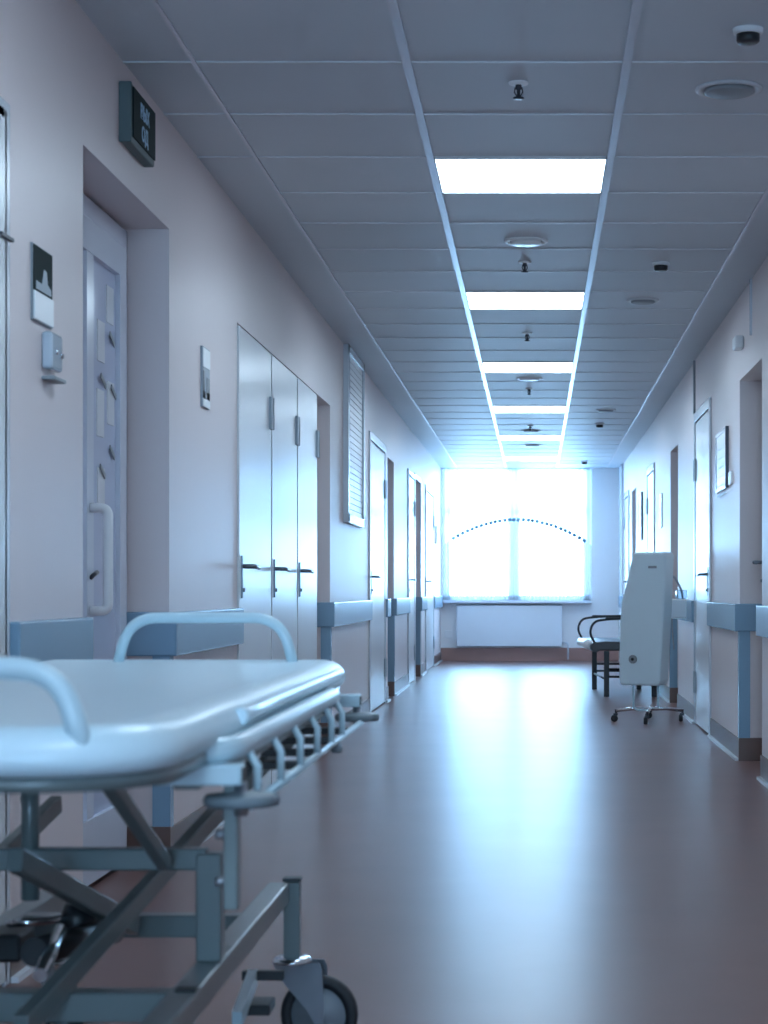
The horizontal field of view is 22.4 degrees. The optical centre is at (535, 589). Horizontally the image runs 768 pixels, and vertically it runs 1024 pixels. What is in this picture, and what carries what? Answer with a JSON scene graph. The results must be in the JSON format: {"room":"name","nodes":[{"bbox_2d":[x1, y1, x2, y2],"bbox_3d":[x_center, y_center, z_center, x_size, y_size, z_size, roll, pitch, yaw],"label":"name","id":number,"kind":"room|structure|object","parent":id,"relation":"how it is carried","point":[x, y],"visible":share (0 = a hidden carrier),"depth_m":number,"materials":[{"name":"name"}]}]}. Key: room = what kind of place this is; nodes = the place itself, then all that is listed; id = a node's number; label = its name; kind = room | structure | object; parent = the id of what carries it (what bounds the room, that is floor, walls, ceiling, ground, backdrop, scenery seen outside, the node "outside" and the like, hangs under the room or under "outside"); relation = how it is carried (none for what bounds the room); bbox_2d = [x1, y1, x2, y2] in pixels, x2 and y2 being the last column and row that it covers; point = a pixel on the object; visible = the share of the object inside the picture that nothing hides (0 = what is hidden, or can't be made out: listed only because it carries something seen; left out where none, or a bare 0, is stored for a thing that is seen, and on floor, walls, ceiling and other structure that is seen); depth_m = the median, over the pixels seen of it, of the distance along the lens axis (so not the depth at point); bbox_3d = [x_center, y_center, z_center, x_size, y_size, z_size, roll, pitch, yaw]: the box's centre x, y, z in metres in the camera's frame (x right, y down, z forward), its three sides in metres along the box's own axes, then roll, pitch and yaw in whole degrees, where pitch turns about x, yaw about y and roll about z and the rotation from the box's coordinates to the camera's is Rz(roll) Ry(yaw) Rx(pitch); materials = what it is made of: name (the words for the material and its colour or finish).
{"room":"hospital interior","nodes":[
{"label":"hospital interior","id":0,"kind":"room"},
{"bbox_2d":[0,0,440,908],"bbox_3d":[-1.475,-0.335,9.025,0.450,2.530,32.550,0,0,0],"label":"wall","id":1,"kind":"structure","parent":0,"point":[198,270],"depth_m":6.57,"materials":[{"name":"paint"}]},
{"bbox_2d":[0,96,13,986],"bbox_3d":[-1.230,-0.109,4.058,0.104,2.078,1.005,0,0,0],"label":"door","id":2,"kind":"structure","parent":1,"relation":"in","point":[5,239],"depth_m":4.51,"materials":[{"name":"wood"}]},
{"bbox_2d":[30,242,53,328],"bbox_3d":[-1.244,-0.765,4.860,0.012,0.190,0.190,0,0,0],"label":"sign","id":3,"kind":"object","parent":1,"relation":"attached to","point":[41,302],"visible":1,"depth_m":4.83,"materials":[{"name":"grey plastic"}]},
{"bbox_2d":[36,270,50,296],"bbox_3d":[-1.241,-0.779,4.862,0.002,0.058,0.145,0,0,0],"label":"picture","id":4,"kind":"object","parent":3,"relation":"on","point":[43,277],"depth_m":4.86},
{"bbox_2d":[10,617,92,661],"bbox_3d":[-1.235,0.150,4.940,0.030,0.150,0.760,0,0,0],"label":"trim","id":5,"kind":"structure","parent":1,"relation":"attached to","point":[65,638],"depth_m":4.88,"materials":[{"name":"plastic"}]},
{"bbox_2d":[41,331,65,383],"bbox_3d":[-1.232,-0.594,4.928,0.036,0.123,0.115,0,0,0],"label":"dispenser","id":6,"kind":"object","parent":1,"relation":"attached to","point":[52,356],"visible":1,"depth_m":4.88,"materials":[{"name":"grey plastic"}]},
{"bbox_2d":[41,376,65,383],"bbox_3d":[-1.232,-0.537,4.928,0.036,0.010,0.115,0,0,0],"label":"drip tray","id":7,"kind":"object","parent":6,"relation":"on","point":[52,379],"depth_m":4.90,"materials":[{"name":"grey plastic"}]},
{"bbox_2d":[83,194,126,885],"bbox_3d":[-1.377,-0.145,5.945,0.127,2.150,1.230,0,0,0],"label":"door","id":8,"kind":"structure","parent":1,"relation":"in","point":[104,239],"depth_m":6.17,"materials":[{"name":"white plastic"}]},
{"bbox_2d":[119,81,154,166],"bbox_3d":[-1.229,-1.434,5.957,0.042,0.182,0.366,0,0,0],"label":"exit sign","id":9,"kind":"object","parent":1,"relation":"attached to","point":[136,117],"visible":1,"depth_m":5.86,"materials":[{"name":"plastic"}]},
{"bbox_2d":[152,656,173,826],"bbox_3d":[-1.274,0.517,6.589,0.061,0.585,0.062,0,0,0],"label":"trim","id":10,"kind":"structure","parent":1,"relation":"attached to","point":[162,796],"depth_m":6.56,"materials":[{"name":"plastic"}]},
{"bbox_2d":[127,608,243,655],"bbox_3d":[-1.310,0.150,7.303,0.180,0.150,1.515,0,0,0],"label":"trim","id":11,"kind":"structure","parent":1,"relation":"attached to","point":[156,639],"depth_m":6.65,"materials":[{"name":"plastic"}]},
{"bbox_2d":[200,346,209,409],"bbox_3d":[-1.244,-0.797,7.260,0.011,0.225,0.160,0,0,0],"label":"wall plate","id":12,"kind":"object","parent":1,"relation":"attached to","point":[204,353],"visible":1,"depth_m":7.23,"materials":[{"name":"white plastic"}]},
{"bbox_2d":[203,370,209,400],"bbox_3d":[-1.241,-0.770,7.260,0.002,0.100,0.140,0,0,0],"label":"picture","id":13,"kind":"object","parent":12,"relation":"on","point":[206,373],"depth_m":7.27,"materials":[{"name":"grey plastic"}]},
{"bbox_2d":[10,652,442,982],"bbox_3d":[-1.356,0.868,9.150,0.228,0.125,32.300,0,0,0],"label":"baseboard","id":14,"kind":"structure","parent":1,"relation":"attached to","point":[168,836],"depth_m":6.85,"materials":[{"name":"plastic"}]},
{"bbox_2d":[237,325,274,790],"bbox_3d":[-1.230,-0.095,8.559,0.104,2.026,0.974,0,0,0],"label":"door","id":15,"kind":"structure","parent":1,"relation":"in","point":[255,403],"depth_m":8.47,"materials":[{"name":"wood"}]},
{"bbox_2d":[271,355,299,783],"bbox_3d":[-1.230,-0.095,9.554,0.104,2.026,0.944,0,0,0],"label":"door","id":16,"kind":"structure","parent":1,"relation":"in","point":[285,439],"depth_m":9.48,"materials":[{"name":"wood"}]},
{"bbox_2d":[297,378,319,759],"bbox_3d":[-1.230,-0.095,10.504,0.104,2.026,0.884,0,0,0],"label":"door","id":17,"kind":"structure","parent":1,"relation":"in","point":[308,451],"depth_m":10.48,"materials":[{"name":"wood"}]},
{"bbox_2d":[321,627,331,722],"bbox_3d":[-1.274,0.517,11.719,0.061,0.585,0.062,0,0,0],"label":"trim","id":18,"kind":"structure","parent":1,"relation":"attached to","point":[326,632],"depth_m":11.69,"materials":[{"name":"plastic"}]},
{"bbox_2d":[317,600,372,626],"bbox_3d":[-1.345,0.150,13.037,0.250,0.150,2.725,0,0,0],"label":"trim","id":19,"kind":"structure","parent":1,"relation":"attached to","point":[329,614],"depth_m":12.22,"materials":[{"name":"plastic"}]},
{"bbox_2d":[343,344,364,527],"bbox_3d":[-1.232,-1.019,13.090,0.035,1.166,1.188,0,0,0],"label":"louvered shutter","id":20,"kind":"object","parent":1,"relation":"attached to","point":[353,366],"visible":1,"depth_m":13.00,"materials":[{"name":"metal"}]},
{"bbox_2d":[369,431,386,712],"bbox_3d":[-1.230,-0.132,15.150,0.104,2.123,1.500,0,0,0],"label":"door","id":21,"kind":"structure","parent":1,"relation":"in","point":[377,458],"depth_m":15.11,"materials":[{"name":"wood"}]},
{"bbox_2d":[386,599,390,616],"bbox_3d":[-1.235,0.150,16.075,0.030,0.150,0.350,0,0,0],"label":"trim","id":22,"kind":"structure","parent":1,"relation":"attached to","point":[388,601],"depth_m":15.95,"materials":[{"name":"plastic"}]},
{"bbox_2d":[388,616,394,681],"bbox_3d":[-1.274,0.517,16.969,0.061,0.585,0.062,0,0,0],"label":"trim","id":23,"kind":"structure","parent":1,"relation":"attached to","point":[391,620],"depth_m":16.94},
{"bbox_2d":[391,598,410,615],"bbox_3d":[-1.320,0.150,17.837,0.200,0.150,1.825,0,0,0],"label":"trim","id":24,"kind":"structure","parent":1,"relation":"attached to","point":[399,606],"depth_m":17.36,"materials":[{"name":"plastic"}]},
{"bbox_2d":[407,469,416,683],"bbox_3d":[-1.230,-0.127,19.250,0.104,2.113,0.980,0,0,0],"label":"door","id":25,"kind":"structure","parent":1,"relation":"in","point":[411,504],"depth_m":19.23,"materials":[{"name":"wood"}]},
{"bbox_2d":[414,473,420,680],"bbox_3d":[-1.293,-0.137,20.275,0.114,2.133,1.050,0,0,0],"label":"door frame","id":26,"kind":"structure","parent":1,"relation":"in","point":[417,477],"depth_m":20.11,"materials":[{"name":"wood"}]},
{"bbox_2d":[416,611,419,664],"bbox_3d":[-1.274,0.517,20.769,0.061,0.585,0.062,0,0,0],"label":"trim","id":27,"kind":"structure","parent":1,"relation":"attached to","point":[417,612],"depth_m":20.74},
{"bbox_2d":[416,597,427,610],"bbox_3d":[-1.320,0.150,21.212,0.200,0.150,0.975,0,0,0],"label":"trim","id":28,"kind":"structure","parent":1,"relation":"attached to","point":[421,602],"depth_m":20.73,"materials":[{"name":"plastic"}]},
{"bbox_2d":[425,484,434,670],"bbox_3d":[-1.230,-0.132,22.550,0.104,2.123,1.700,0,0,0],"label":"door","id":29,"kind":"structure","parent":1,"relation":"in","point":[429,500],"depth_m":22.48,"materials":[{"name":"wood"}]},
{"bbox_2d":[435,526,437,543],"bbox_3d":[-1.235,-0.680,23.875,0.030,0.220,0.150,0,0,0],"label":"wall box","id":30,"kind":"object","parent":1,"relation":"attached to","point":[436,527],"visible":0.94,"depth_m":23.80,"materials":[{"name":"white plastic"}]},
{"bbox_2d":[434,596,442,608],"bbox_3d":[-1.235,0.150,24.350,0.030,0.150,1.900,0,0,0],"label":"trim","id":31,"kind":"structure","parent":1,"relation":"attached to","point":[438,600],"depth_m":24.13,"materials":[{"name":"plastic"}]},
{"bbox_2d":[0,661,767,1023],"bbox_3d":[-0.070,0.990,9.200,3.360,0.120,33.000,0,0,0],"label":"floor","id":32,"kind":"structure","parent":0,"point":[493,847],"depth_m":6.53,"materials":[{"name":"brown laminate"}]},
{"bbox_2d":[0,612,378,1023],"bbox_3d":[-0.720,0.488,3.075,0.785,0.884,2.050,0,0,0],"label":"stretcher","id":33,"kind":"object","parent":32,"relation":"on","point":[112,727],"visible":1,"depth_m":2.93,"materials":[{"name":"white plastic"}]},
{"bbox_2d":[577,615,656,696],"bbox_3d":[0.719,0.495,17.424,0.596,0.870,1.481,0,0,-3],"label":"chair","id":34,"kind":"object","parent":32,"relation":"on","point":[595,644],"visible":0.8,"depth_m":16.77,"materials":[{"name":"black plastic"}]},
{"bbox_2d":[611,552,683,724],"bbox_3d":[0.789,0.333,13.629,0.460,1.195,0.497,0,0,-37],"label":"air purifier","id":35,"kind":"object","parent":32,"relation":"on","point":[646,607],"visible":1,"depth_m":13.48,"materials":[{"name":"white plastic"}]},
{"bbox_2d":[75,0,767,467],"bbox_3d":[-0.070,-1.660,9.200,3.360,0.120,33.000,0,0,0],"label":"ceiling","id":36,"kind":"structure","parent":0,"point":[211,30],"depth_m":7.44,"materials":[{"name":"tile"}]},
{"bbox_2d":[123,61,767,460],"bbox_3d":[-0.070,-1.598,10.640,2.360,0.004,28.812,0,0,0],"label":"ceiling grid crossbars","id":37,"kind":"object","parent":36,"relation":"attached to","point":[124,62],"depth_m":7.76,"materials":[{"name":"white metal"}]},
{"bbox_2d":[151,0,767,468],"bbox_3d":[-0.054,-1.597,9.150,1.975,0.006,32.300,0,0,0],"label":"ceiling grid rails","id":38,"kind":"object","parent":36,"relation":"attached to","point":[393,7],"depth_m":7.62,"materials":[{"name":"white metal"}]},
{"bbox_2d":[442,468,592,545],"bbox_3d":[-0.245,-0.734,25.240,1.970,1.727,0.099,0,0,0],"label":"sheer curtain","id":39,"kind":"object","parent":36,"relation":"hanging from","point":[561,498],"visible":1,"depth_m":25.23,"materials":[{"name":"fabric"}]},
{"bbox_2d":[508,80,528,99],"bbox_3d":[-0.055,-1.574,6.080,0.064,0.052,0.064,0,0,0],"label":"sprinkler","id":40,"kind":"object","parent":36,"relation":"attached to","point":[518,84],"visible":1,"depth_m":6.07,"materials":[{"name":"white metal"}]},
{"bbox_2d":[434,158,606,193],"bbox_3d":[-0.058,-1.597,7.440,0.638,0.006,0.624,0,0,0],"label":"recessed light","id":41,"kind":"object","parent":36,"relation":"in","point":[456,175],"visible":1,"depth_m":7.41,"materials":[{"name":"white"}]},
{"bbox_2d":[518,261,530,272],"bbox_3d":[-0.055,-1.574,9.400,0.064,0.052,0.064,0,0,0],"label":"sprinkler","id":42,"kind":"object","parent":36,"relation":"attached to","point":[524,263],"visible":1,"depth_m":9.39,"materials":[{"name":"white metal"}]},
{"bbox_2d":[466,292,584,308],"bbox_3d":[-0.058,-1.597,10.640,0.638,0.006,0.624,0,0,0],"label":"recessed light","id":43,"kind":"object","parent":36,"relation":"in","point":[476,300],"visible":1,"depth_m":10.63,"materials":[{"name":"white"}]},
{"bbox_2d":[504,237,547,246],"bbox_3d":[-0.045,-1.591,8.830,0.200,0.019,0.200,0,0,0],"label":"ceiling vent","id":44,"kind":"object","parent":36,"relation":"in","point":[515,241],"visible":1,"depth_m":8.78,"materials":[{"name":"white plastic"}]},
{"bbox_2d":[522,332,531,340],"bbox_3d":[-0.055,-1.574,12.000,0.064,0.052,0.064,0,0,0],"label":"sprinkler","id":45,"kind":"object","parent":36,"relation":"attached to","point":[526,333],"visible":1,"depth_m":11.99,"materials":[{"name":"white metal"}]},
{"bbox_2d":[483,363,572,372],"bbox_3d":[-0.058,-1.597,13.840,0.638,0.006,0.624,0,0,0],"label":"recessed light","id":46,"kind":"object","parent":36,"relation":"in","point":[488,367],"visible":1,"depth_m":13.83,"materials":[{"name":"white plastic"}]},
{"bbox_2d":[493,406,565,412],"bbox_3d":[-0.058,-1.597,17.040,0.638,0.006,0.624,0,0,0],"label":"recessed light","id":47,"kind":"object","parent":36,"relation":"in","point":[497,409],"visible":1,"depth_m":17.05,"materials":[{"name":"white plastic"}]},
{"bbox_2d":[516,377,542,380],"bbox_3d":[-0.050,-1.591,14.550,0.200,0.019,0.200,0,0,0],"label":"ceiling vent","id":48,"kind":"object","parent":36,"relation":"in","point":[517,378],"visible":1,"depth_m":14.49,"materials":[{"name":"white plastic"}]},
{"bbox_2d":[500,436,560,439],"bbox_3d":[-0.058,-1.597,20.240,0.638,0.006,0.624,0,0,0],"label":"recessed light","id":49,"kind":"object","parent":36,"relation":"in","point":[501,437],"visible":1,"depth_m":20.23,"materials":[{"name":"white plastic"}]},
{"bbox_2d":[521,429,540,431],"bbox_3d":[-0.050,-1.591,19.300,0.200,0.019,0.200,0,0,0],"label":"ceiling vent","id":50,"kind":"object","parent":36,"relation":"in","point":[525,430],"visible":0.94,"depth_m":19.24,"materials":[{"name":"grey plastic"}]},
{"bbox_2d":[505,457,557,460],"bbox_3d":[-0.058,-1.597,23.440,0.638,0.006,0.624,0,0,0],"label":"recessed light","id":51,"kind":"object","parent":36,"relation":"in","point":[506,458],"visible":1,"depth_m":23.40,"materials":[{"name":"white plastic"}]},
{"bbox_2d":[523,444,540,446],"bbox_3d":[-0.040,-1.591,21.200,0.200,0.019,0.200,0,0,0],"label":"ceiling vent","id":52,"kind":"object","parent":36,"relation":"in","point":[529,445],"visible":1,"depth_m":21.14,"materials":[{"name":"grey plastic"}]},
{"bbox_2d":[595,423,603,427],"bbox_3d":[0.610,-1.579,18.500,0.088,0.041,0.088,0,0,0],"label":"ceiling spotlight","id":53,"kind":"object","parent":36,"relation":"attached to","point":[598,425],"visible":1,"depth_m":18.47,"materials":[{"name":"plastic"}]},
{"bbox_2d":[596,409,615,411],"bbox_3d":[0.620,-1.591,17.100,0.180,0.019,0.180,0,0,0],"label":"ceiling vent","id":54,"kind":"object","parent":36,"relation":"in","point":[599,410],"visible":1,"depth_m":17.05,"materials":[{"name":"grey plastic"}]},
{"bbox_2d":[627,298,658,304],"bbox_3d":[0.590,-1.591,10.640,0.180,0.019,0.180,0,0,0],"label":"ceiling vent","id":55,"kind":"object","parent":36,"relation":"in","point":[637,301],"visible":1,"depth_m":10.60,"materials":[{"name":"grey plastic"}]},
{"bbox_2d":[652,261,669,271],"bbox_3d":[0.610,-1.579,9.420,0.088,0.041,0.088,0,0,0],"label":"ceiling spotlight","id":56,"kind":"object","parent":36,"relation":"attached to","point":[659,266],"visible":1,"depth_m":9.39,"materials":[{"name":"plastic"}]},
{"bbox_2d":[695,79,762,99],"bbox_3d":[0.616,-1.591,6.150,0.216,0.019,0.216,0,0,0],"label":"ceiling vent","id":57,"kind":"object","parent":36,"relation":"in","point":[731,89],"visible":1,"depth_m":6.11,"materials":[{"name":"grey plastic"}]},
{"bbox_2d":[733,25,762,45],"bbox_3d":[0.605,-1.579,5.500,0.088,0.041,0.088,0,0,0],"label":"ceiling spotlight","id":58,"kind":"object","parent":36,"relation":"attached to","point":[746,35],"visible":1,"depth_m":5.47,"materials":[{"name":"white plastic"}]},
{"bbox_2d":[441,468,618,647],"bbox_3d":[-0.070,-0.335,25.475,3.260,2.530,0.350,0,0,0],"label":"wall","id":59,"kind":"structure","parent":0,"point":[605,482],"depth_m":25.30,"materials":[{"name":"paint"}]},
{"bbox_2d":[456,605,568,659],"bbox_3d":[-0.304,0.551,25.247,1.472,0.718,0.103,0,0,0],"label":"radiator","id":60,"kind":"object","parent":59,"relation":"attached to","point":[476,625],"visible":1,"depth_m":25.20,"materials":[{"name":"metal"}]},
{"bbox_2d":[443,521,590,602],"bbox_3d":[-0.260,-0.713,25.310,1.971,1.776,0.300,0,0,0],"label":"window","id":61,"kind":"structure","parent":59,"relation":"in","point":[513,596],"depth_m":25.40,"materials":[{"name":"white plastic"}]},
{"bbox_2d":[441,648,618,660],"bbox_3d":[-0.070,0.845,25.294,2.360,0.170,0.012,0,0,0],"label":"baseboard","id":62,"kind":"structure","parent":59,"relation":"attached to","point":[447,654],"depth_m":25.29,"materials":[{"name":"plastic"}]},
{"bbox_2d":[624,256,767,758],"bbox_3d":[1.335,-0.335,9.025,0.450,2.530,32.550,0,0,0],"label":"wall","id":63,"kind":"structure","parent":0,"point":[736,382],"depth_m":11.41,"materials":[{"name":"paint"}]},
{"bbox_2d":[618,596,622,606],"bbox_3d":[1.095,0.150,24.650,0.030,0.150,1.300,0,0,0],"label":"trim","id":64,"kind":"structure","parent":63,"relation":"attached to","point":[620,598],"depth_m":24.64,"materials":[{"name":"plastic"}]},
{"bbox_2d":[619,464,623,659],"bbox_3d":[1.097,-0.335,24.850,0.025,2.530,0.900,0,0,0],"label":"trim","id":65,"kind":"structure","parent":63,"relation":"attached to","point":[621,468],"depth_m":24.46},
{"bbox_2d":[623,490,628,591],"bbox_3d":[1.090,-0.132,23.450,0.104,2.123,1.100,0,0,0],"label":"door","id":66,"kind":"structure","parent":63,"relation":"in","point":[626,495],"depth_m":23.48,"materials":[{"name":"wood"}]},
{"bbox_2d":[638,492,642,541],"bbox_3d":[1.100,-0.770,20.350,0.020,0.500,0.700,0,0,0],"label":"framed notice","id":67,"kind":"object","parent":63,"relation":"attached to","point":[640,496],"visible":1,"depth_m":20.30,"materials":[{"name":"metal"}]},
{"bbox_2d":[646,463,654,551],"bbox_3d":[1.090,-0.132,18.550,0.104,2.123,1.100,0,0,0],"label":"door","id":68,"kind":"structure","parent":63,"relation":"in","point":[650,501],"depth_m":18.39,"materials":[{"name":"wood"}]},
{"bbox_2d":[659,493,662,527],"bbox_3d":[1.104,-0.700,17.050,0.012,0.300,0.300,0,0,0],"label":"notice","id":69,"kind":"object","parent":63,"relation":"attached to","point":[661,494],"visible":1,"depth_m":16.93,"materials":[{"name":"white paper"}]},
{"bbox_2d":[669,619,676,687],"bbox_3d":[1.135,0.517,15.919,0.061,0.585,0.062,0,0,0],"label":"trim","id":70,"kind":"structure","parent":63,"relation":"attached to","point":[672,653],"depth_m":15.89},
{"bbox_2d":[671,575,689,649],"bbox_3d":[1.019,0.159,13.910,0.182,0.543,0.120,0,0,0],"label":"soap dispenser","id":71,"kind":"object","parent":63,"relation":"attached to","point":[678,605],"visible":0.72,"depth_m":13.85,"materials":[{"name":"white plastic"}]},
{"bbox_2d":[678,600,693,621],"bbox_3d":[1.095,0.150,14.235,0.030,0.150,1.670,0,0,0],"label":"trim","id":72,"kind":"structure","parent":63,"relation":"attached to","point":[689,604],"depth_m":13.56,"materials":[{"name":"plastic"}]},
{"bbox_2d":[619,660,767,788],"bbox_3d":[1.191,0.868,9.150,0.178,0.125,32.300,0,0,0],"label":"baseboard","id":73,"kind":"structure","parent":63,"relation":"attached to","point":[745,749],"depth_m":10.92,"materials":[{"name":"plastic"}]},
{"bbox_2d":[693,360,694,413],"bbox_3d":[1.103,-1.414,13.445,0.014,0.368,0.050,0,0,0],"label":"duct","id":74,"kind":"object","parent":63,"relation":"attached to","point":[693,360],"visible":0.86,"depth_m":13.42,"materials":[{"name":"grey plastic"}]},
{"bbox_2d":[693,397,710,734],"bbox_3d":[1.090,-0.146,12.800,0.104,2.153,1.200,0,0,0],"label":"door","id":75,"kind":"structure","parent":63,"relation":"in","point":[702,428],"depth_m":12.77,"materials":[{"name":"wood"}]},
{"bbox_2d":[715,426,728,496],"bbox_3d":[1.100,-0.753,11.440,0.020,0.383,0.680,0,0,0],"label":"framed notice","id":76,"kind":"object","parent":63,"relation":"attached to","point":[722,438],"visible":0.98,"depth_m":11.37,"materials":[{"name":"metal"}]},
{"bbox_2d":[728,471,732,484],"bbox_3d":[1.103,-0.635,10.930,0.014,0.070,0.140,0,0,0],"label":"number plate","id":77,"kind":"object","parent":63,"relation":"attached to","point":[730,474],"visible":1,"depth_m":10.86,"materials":[{"name":"white plastic"}]},
{"bbox_2d":[707,602,761,630],"bbox_3d":[1.155,0.150,11.338,0.150,0.150,1.725,0,0,0],"label":"trim","id":78,"kind":"structure","parent":63,"relation":"attached to","point":[729,616],"depth_m":10.60,"materials":[{"name":"plastic"}]},
{"bbox_2d":[732,279,751,350],"bbox_3d":[1.085,-1.444,10.160,0.050,0.308,0.520,0,0,0],"label":"wall sensor","id":79,"kind":"object","parent":63,"relation":"attached to","point":[738,340],"visible":1,"depth_m":10.28,"materials":[{"name":"white plastic"}]},
{"bbox_2d":[738,631,749,737],"bbox_3d":[1.135,0.517,10.519,0.061,0.585,0.062,0,0,0],"label":"trim","id":80,"kind":"structure","parent":63,"relation":"attached to","point":[743,636],"depth_m":10.49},
{"bbox_2d":[752,560,761,581],"bbox_3d":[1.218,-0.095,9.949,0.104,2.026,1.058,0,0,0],"label":"door handle","id":81,"kind":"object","parent":63,"relation":"in","point":[755,561],"depth_m":10.41,"materials":[{"name":"metal"}]},
{"bbox_2d":[756,605,767,637],"bbox_3d":[1.095,0.150,1.235,0.030,0.150,16.470,0,0,0],"label":"trim","id":82,"kind":"structure","parent":63,"relation":"attached to","point":[761,610],"depth_m":9.22,"materials":[{"name":"plastic"}]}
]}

